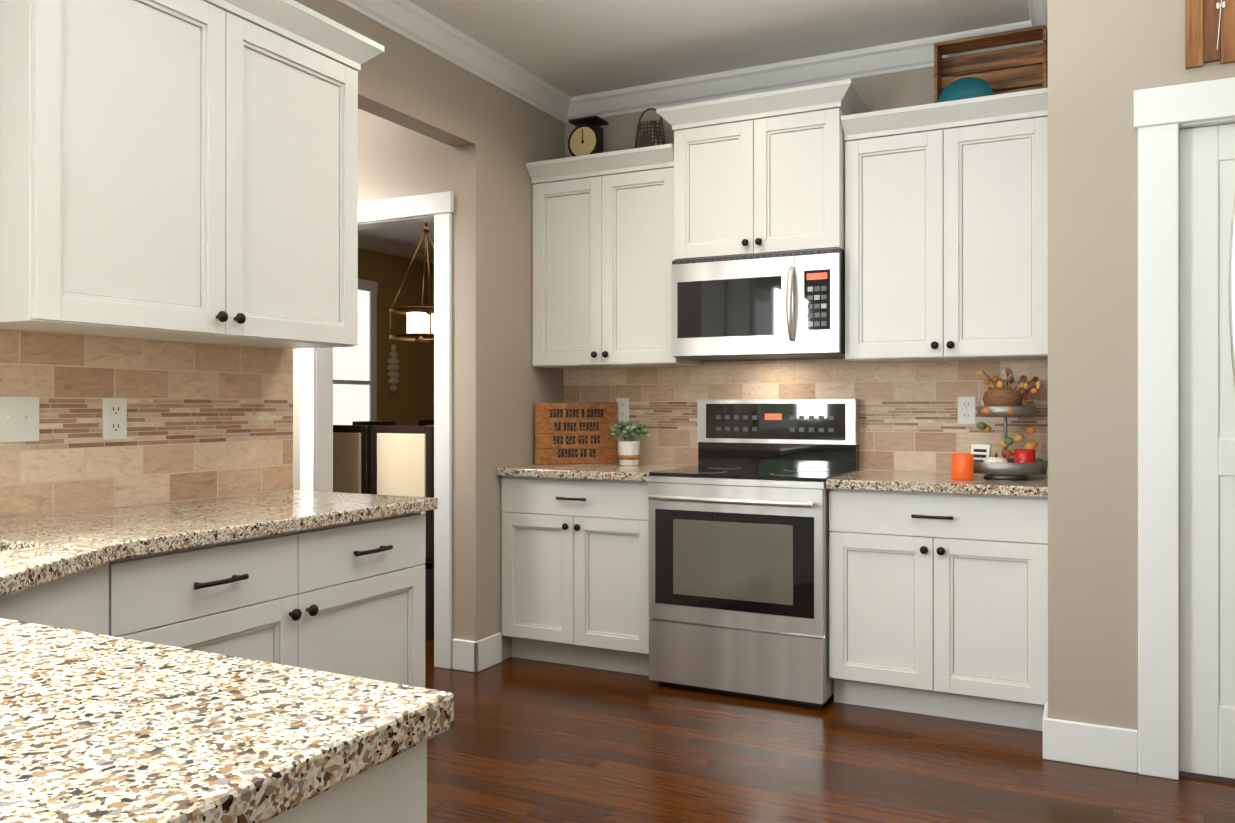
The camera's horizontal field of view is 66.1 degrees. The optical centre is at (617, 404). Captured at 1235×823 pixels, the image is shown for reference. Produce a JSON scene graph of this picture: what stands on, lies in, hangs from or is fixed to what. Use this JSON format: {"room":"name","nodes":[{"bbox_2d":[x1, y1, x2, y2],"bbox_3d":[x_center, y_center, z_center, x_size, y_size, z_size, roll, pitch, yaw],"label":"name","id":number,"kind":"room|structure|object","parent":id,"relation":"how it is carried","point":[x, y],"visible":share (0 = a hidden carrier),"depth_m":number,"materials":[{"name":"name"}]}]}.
{"room":"kitchen","nodes":[
{"label":"kitchen","id":0,"kind":"room"},
{"bbox_2d":[358,248,433,425],"bbox_3d":[-2.766,-0.186,8.456,0.120,2.800,5.310,0,0,27],"label":"wall","id":1,"kind":"structure","parent":0,"point":[409,401],"depth_m":9.47,"materials":[{"name":"paint"}]},
{"bbox_2d":[333,279,377,424],"bbox_3d":[-2.625,-0.216,8.565,0.035,1.940,1.350,0,0,27],"label":"dining room window","id":2,"kind":"structure","parent":1,"relation":"in","point":[355,383],"depth_m":8.98,"materials":[{"name":"white glass"}]},
{"bbox_2d":[387,344,399,391],"bbox_3d":[-2.217,-0.365,9.395,0.015,0.472,0.196,0,0,27],"label":"hanging ornament","id":3,"kind":"object","parent":1,"relation":"hanging from","point":[393,374],"visible":1,"depth_m":9.38,"materials":[{"name":"beige"}]},
{"bbox_2d":[358,235,433,263],"bbox_3d":[-2.699,-1.536,8.357,0.090,0.100,5.190,0,0,27],"label":"crown molding","id":4,"kind":"structure","parent":1,"relation":"attached to","point":[364,242],"depth_m":9.32,"materials":[{"name":"white paint"}]},
{"bbox_2d":[293,0,564,659],"bbox_3d":[-2.094,-0.194,1.520,0.120,2.800,8.120,0,0,27],"label":"wall","id":5,"kind":"structure","parent":0,"point":[429,122],"depth_m":4.38,"materials":[{"name":"beige paint"}]},
{"bbox_2d":[0,329,292,519],"bbox_3d":[-1.686,0.047,2.188,0.012,0.520,2.480,0,0,27],"label":"backsplash","id":6,"kind":"structure","parent":5,"relation":"attached to","point":[206,421],"depth_m":2.77,"materials":[{"name":"tile"}]},
{"bbox_2d":[0,396,38,441],"bbox_3d":[-1.545,0.037,2.442,0.014,0.117,0.117,0,0,27],"label":"light switch","id":7,"kind":"object","parent":6,"relation":"attached to","point":[19,419],"visible":1,"depth_m":2.45,"materials":[{"name":"white plastic"}]},
{"bbox_2d":[102,398,126,439],"bbox_3d":[-1.425,0.039,2.689,0.008,0.117,0.072,0,0,27],"label":"electrical outlet","id":8,"kind":"object","parent":6,"relation":"attached to","point":[114,418],"visible":1,"depth_m":2.68,"materials":[{"name":"white plastic"}]},
{"bbox_2d":[0,0,383,348],"bbox_3d":[-1.208,-0.693,2.705,0.377,1.000,1.188,0,0,27],"label":"upper cabinet","id":9,"kind":"object","parent":5,"relation":"attached to","point":[180,170],"visible":1,"depth_m":2.54,"materials":[{"name":"white paint"}]},
{"bbox_2d":[300,191,453,668],"bbox_3d":[-1.149,0.117,4.599,0.940,2.185,0.145,0,0,27],"label":"door frame","id":10,"kind":"structure","parent":5,"relation":"attached to","point":[316,417],"depth_m":4.37,"materials":[{"name":"white paint"}]},
{"bbox_2d":[336,0,571,122],"bbox_3d":[-2.000,-1.544,1.475,0.090,0.100,7.880,0,0,27],"label":"crown molding","id":11,"kind":"structure","parent":5,"relation":"attached to","point":[413,22],"depth_m":4.13,"materials":[{"name":"white paint"}]},
{"bbox_2d":[358,0,1029,251],"bbox_3d":[-1.317,-1.621,3.861,8.180,0.060,13.000,0,0,27],"label":"ceiling","id":12,"kind":"structure","parent":0,"point":[571,48],"depth_m":4.03,"materials":[{"name":"paint"}]},
{"bbox_2d":[389,223,433,341],"bbox_3d":[-1.471,-1.039,7.291,0.552,1.095,0.552,0,0,27],"label":"pendant chandelier","id":13,"kind":"object","parent":12,"relation":"hanging from","point":[420,324],"visible":0.62,"depth_m":7.15,"materials":[{"name":"gold metal"}]},
{"bbox_2d":[565,63,1040,361],"bbox_3d":[0.856,-0.191,4.518,2.480,2.800,0.120,0,0,27],"label":"wall","id":14,"kind":"structure","parent":0,"point":[912,87],"depth_m":4.30,"materials":[{"name":"beige paint"}]},
{"bbox_2d":[526,143,702,368],"bbox_3d":[-0.016,-0.690,4.666,0.782,1.000,0.389,0,0,27],"label":"upper cabinet","id":15,"kind":"object","parent":14,"relation":"attached to","point":[603,241],"visible":0.96,"depth_m":4.54,"materials":[{"name":"white paint"}]},
{"bbox_2d":[568,115,607,156],"bbox_3d":[-0.146,-1.263,4.763,0.176,0.324,0.130,0,0,27],"label":"scale","id":16,"kind":"object","parent":15,"relation":"on","point":[586,136],"visible":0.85,"depth_m":4.71,"materials":[{"name":"black metal"}]},
{"bbox_2d":[634,108,665,147],"bbox_3d":[0.159,-1.269,4.588,0.204,0.334,0.147,0,0,27],"label":"wire basket","id":17,"kind":"object","parent":15,"relation":"on","point":[650,133],"visible":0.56,"depth_m":4.54,"materials":[{"name":"metal"}]},
{"bbox_2d":[656,79,872,260],"bbox_3d":[0.667,-1.000,4.295,0.878,0.682,0.444,0,0,27],"label":"upper cabinet","id":18,"kind":"object","parent":14,"relation":"attached to","point":[759,173],"visible":0.98,"depth_m":4.13,"materials":[{"name":"white paint"}]},
{"bbox_2d":[672,249,844,360],"bbox_3d":[0.661,-0.434,4.282,0.758,0.437,0.469,0,0,27],"label":"microwave","id":19,"kind":"object","parent":18,"relation":"attached to","point":[788,305],"visible":1,"depth_m":4.11,"materials":[{"name":"silver metal"}]},
{"bbox_2d":[568,22,1023,122],"bbox_3d":[0.796,-1.541,4.432,2.270,0.100,0.090,0,0,27],"label":"crown molding","id":20,"kind":"structure","parent":14,"relation":"attached to","point":[918,53],"depth_m":4.44,"materials":[{"name":"white paint"}]},
{"bbox_2d":[563,359,1047,474],"bbox_3d":[0.773,0.049,4.485,2.360,0.520,0.012,0,0,27],"label":"backsplash","id":21,"kind":"structure","parent":14,"relation":"attached to","point":[908,411],"depth_m":4.30,"materials":[{"name":"tile"}]},
{"bbox_2d":[616,398,628,420],"bbox_3d":[0.026,0.025,4.847,0.072,0.117,0.008,0,0,27],"label":"electrical outlet","id":22,"kind":"object","parent":21,"relation":"attached to","point":[622,403],"depth_m":4.84,"materials":[{"name":"white plastic"}]},
{"bbox_2d":[958,397,974,423],"bbox_3d":[1.511,0.024,4.105,0.072,0.117,0.008,0,0,27],"label":"electrical outlet","id":23,"kind":"object","parent":21,"relation":"attached to","point":[966,410],"depth_m":4.10,"materials":[{"name":"white plastic"}]},
{"bbox_2d":[841,88,1047,362],"bbox_3d":[1.382,-0.701,3.968,0.802,1.020,0.389,0,0,27],"label":"upper cabinet","id":24,"kind":"object","parent":14,"relation":"attached to","point":[946,230],"visible":0.96,"depth_m":3.84,"materials":[{"name":"white paint"}]},
{"bbox_2d":[938,77,992,102],"bbox_3d":[1.418,-1.234,3.864,0.216,0.212,0.058,0,0,27],"label":"plate","id":25,"kind":"object","parent":24,"relation":"on","point":[966,88],"visible":0.42,"depth_m":3.88,"materials":[{"name":"teal ceramic"}]},
{"bbox_2d":[934,25,1047,102],"bbox_3d":[1.544,-1.318,3.927,0.430,0.392,0.125,0,0,27],"label":"crate","id":26,"kind":"object","parent":24,"relation":"on","point":[1037,53],"visible":0.42,"depth_m":3.94,"materials":[{"name":"brown wood"}]},
{"bbox_2d":[425,617,1234,822],"bbox_3d":[-1.317,1.239,3.858,8.180,0.060,13.000,0,0,27],"label":"floor","id":27,"kind":"structure","parent":0,"point":[522,740],"depth_m":3.17,"materials":[{"name":"brown wood"}]},
{"bbox_2d":[0,563,108,635],"bbox_3d":[-1.121,0.768,1.728,0.354,0.876,0.570,0,0,27],"label":"base cabinet","id":28,"kind":"object","parent":27,"relation":"on","point":[79,601],"depth_m":1.88,"materials":[{"name":"white paint"}]},
{"bbox_2d":[109,512,424,687],"bbox_3d":[-1.096,0.769,2.641,0.633,0.876,1.080,0,0,27],"label":"base cabinet","id":29,"kind":"object","parent":27,"relation":"on","point":[347,599],"visible":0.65,"depth_m":2.51,"materials":[{"name":"white paint"}]},
{"bbox_2d":[0,490,437,593],"bbox_3d":[-1.270,0.311,1.974,0.922,0.037,2.470,0,0,27],"label":"countertop","id":30,"kind":"structure","parent":29,"relation":"on","point":[35,551],"depth_m":2.34,"materials":[{"name":"stone"}]},
{"bbox_2d":[264,741,426,822],"bbox_3d":[-0.809,0.767,0.835,1.000,0.876,0.765,0,0,27],"label":"base cabinet","id":31,"kind":"object","parent":27,"relation":"on","point":[393,790],"depth_m":0.89,"materials":[{"name":"white paint"}]},
{"bbox_2d":[0,594,453,822],"bbox_3d":[-0.901,0.310,0.879,1.242,0.037,0.840,0,0,27],"label":"countertop","id":32,"kind":"structure","parent":31,"relation":"on","point":[97,728],"depth_m":0.86,"materials":[{"name":"stone"}]},
{"bbox_2d":[333,425,370,493],"bbox_3d":[-1.424,0.660,5.346,0.400,1.100,0.434,0,0,27],"label":"dining chair","id":33,"kind":"object","parent":27,"relation":"on","point":[351,458],"visible":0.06,"depth_m":5.11,"materials":[{"name":"black"}]},
{"bbox_2d":[352,421,394,493],"bbox_3d":[-1.508,0.662,6.469,0.434,1.100,0.400,0,0,27],"label":"dining chair","id":34,"kind":"object","parent":27,"relation":"on","point":[387,423],"visible":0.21,"depth_m":6.49,"materials":[{"name":"black wood"}]},
{"bbox_2d":[372,425,433,639],"bbox_3d":[-1.039,0.660,5.154,0.400,1.100,0.434,0,0,27],"label":"dining chair","id":35,"kind":"object","parent":27,"relation":"on","point":[402,460],"visible":0.46,"depth_m":4.93,"materials":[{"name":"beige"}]},
{"bbox_2d":[418,420,433,425],"bbox_3d":[-1.195,0.662,7.095,0.434,1.100,0.400,0,0,27],"label":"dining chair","id":36,"kind":"object","parent":27,"relation":"on","point":[425,422],"visible":0.1,"depth_m":7.04,"materials":[{"name":"black wood"}]},
{"bbox_2d":[502,476,650,675],"bbox_3d":[-0.075,0.771,4.545,0.782,0.876,0.633,0,0,27],"label":"base cabinet","id":37,"kind":"object","parent":27,"relation":"on","point":[575,572],"visible":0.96,"depth_m":4.30,"materials":[{"name":"white paint"}]},
{"bbox_2d":[497,463,693,481],"bbox_3d":[-0.073,0.314,4.547,0.785,0.037,0.632,0,0,27],"label":"countertop","id":38,"kind":"structure","parent":37,"relation":"on","point":[611,471],"depth_m":4.34,"materials":[{"name":"stone"}]},
{"bbox_2d":[535,403,616,463],"bbox_3d":[-0.209,0.142,4.776,0.428,0.303,0.027,0,0,-19],"label":"sign board","id":39,"kind":"object","parent":38,"relation":"on","point":[580,431],"visible":1,"depth_m":4.76,"materials":[{"name":"brown wood"}]},
{"bbox_2d":[608,421,649,465],"bbox_3d":[0.061,0.187,4.626,0.202,0.215,0.191,0,0,27],"label":"potted plant","id":40,"kind":"object","parent":38,"relation":"on","point":[628,452],"visible":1,"depth_m":4.58,"materials":[{"name":"green plant"}]},
{"bbox_2d":[648,399,858,706],"bbox_3d":[0.601,0.592,4.160,0.758,1.235,0.714,0,0,27],"label":"range","id":41,"kind":"object","parent":27,"relation":"on","point":[739,559],"visible":1,"depth_m":3.93,"materials":[{"name":"silver metal"}]},
{"bbox_2d":[829,489,1047,730],"bbox_3d":[1.322,0.771,3.848,0.802,0.876,0.633,0,0,27],"label":"base cabinet","id":42,"kind":"object","parent":27,"relation":"on","point":[938,604],"visible":0.94,"depth_m":3.60,"materials":[{"name":"white paint"}]},
{"bbox_2d":[826,470,1047,496],"bbox_3d":[1.323,0.313,3.850,0.803,0.037,0.632,0,0,27],"label":"countertop","id":43,"kind":"structure","parent":42,"relation":"on","point":[940,482],"depth_m":3.64,"materials":[{"name":"stone"}]},
{"bbox_2d":[952,454,973,479],"bbox_3d":[1.357,0.243,3.731,0.082,0.100,0.082,0,0,27],"label":"candle","id":44,"kind":"object","parent":43,"relation":"on","point":[962,466],"visible":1,"depth_m":3.70,"materials":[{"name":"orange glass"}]},
{"bbox_2d":[971,367,1047,479],"bbox_3d":[1.559,0.069,3.809,0.312,0.449,0.312,0,0,27],"label":"tiered tray","id":45,"kind":"object","parent":43,"relation":"on","point":[1005,400],"visible":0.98,"depth_m":3.75,"materials":[{"name":"silver metal"}]},
{"bbox_2d":[1228,194,1234,388],"bbox_3d":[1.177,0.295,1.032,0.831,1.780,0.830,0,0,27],"label":"door handle","id":46,"kind":"object","parent":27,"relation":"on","point":[1231,287],"visible":1,"depth_m":1.50,"materials":[{"name":"grey"}]},
{"bbox_2d":[1041,0,1234,730],"bbox_3d":[2.024,-0.192,3.029,1.180,2.800,0.120,0,0,27],"label":"wall","id":47,"kind":"structure","parent":0,"point":[1100,52],"depth_m":3.17,"materials":[{"name":"beige paint"}]},
{"bbox_2d":[1020,0,1047,45],"bbox_3d":[1.588,-1.542,3.579,0.090,0.100,0.690,0,0,27],"label":"crown molding","id":48,"kind":"structure","parent":47,"relation":"attached to","point":[1038,9],"depth_m":3.76,"materials":[{"name":"white paint"}]},
{"bbox_2d":[1043,708,1137,772],"bbox_3d":[1.580,1.138,3.176,0.286,0.140,0.020,0,0,27],"label":"baseboard","id":49,"kind":"structure","parent":47,"relation":"attached to","point":[1096,745],"depth_m":3.17,"materials":[{"name":"white paint"}]},
{"bbox_2d":[1134,77,1234,779],"bbox_3d":[2.147,0.089,2.953,0.952,2.237,0.146,0,0,27],"label":"door frame","id":50,"kind":"structure","parent":47,"relation":"attached to","point":[1164,115],"depth_m":3.07,"materials":[{"name":"white paint"}]},
{"bbox_2d":[1179,124,1234,778],"bbox_3d":[2.138,0.148,2.921,0.704,2.095,0.112,0,0,27],"label":"pantry door","id":51,"kind":"structure","parent":47,"relation":"in","point":[1206,524],"depth_m":3.06,"materials":[{"name":"white paint"}]},
{"bbox_2d":[1185,0,1234,68],"bbox_3d":[1.889,-1.307,3.015,0.143,0.450,0.025,0,0,27],"label":"sign","id":52,"kind":"object","parent":47,"relation":"attached to","point":[1219,30],"visible":1,"depth_m":3.01,"materials":[{"name":"brown wood"}]}
]}

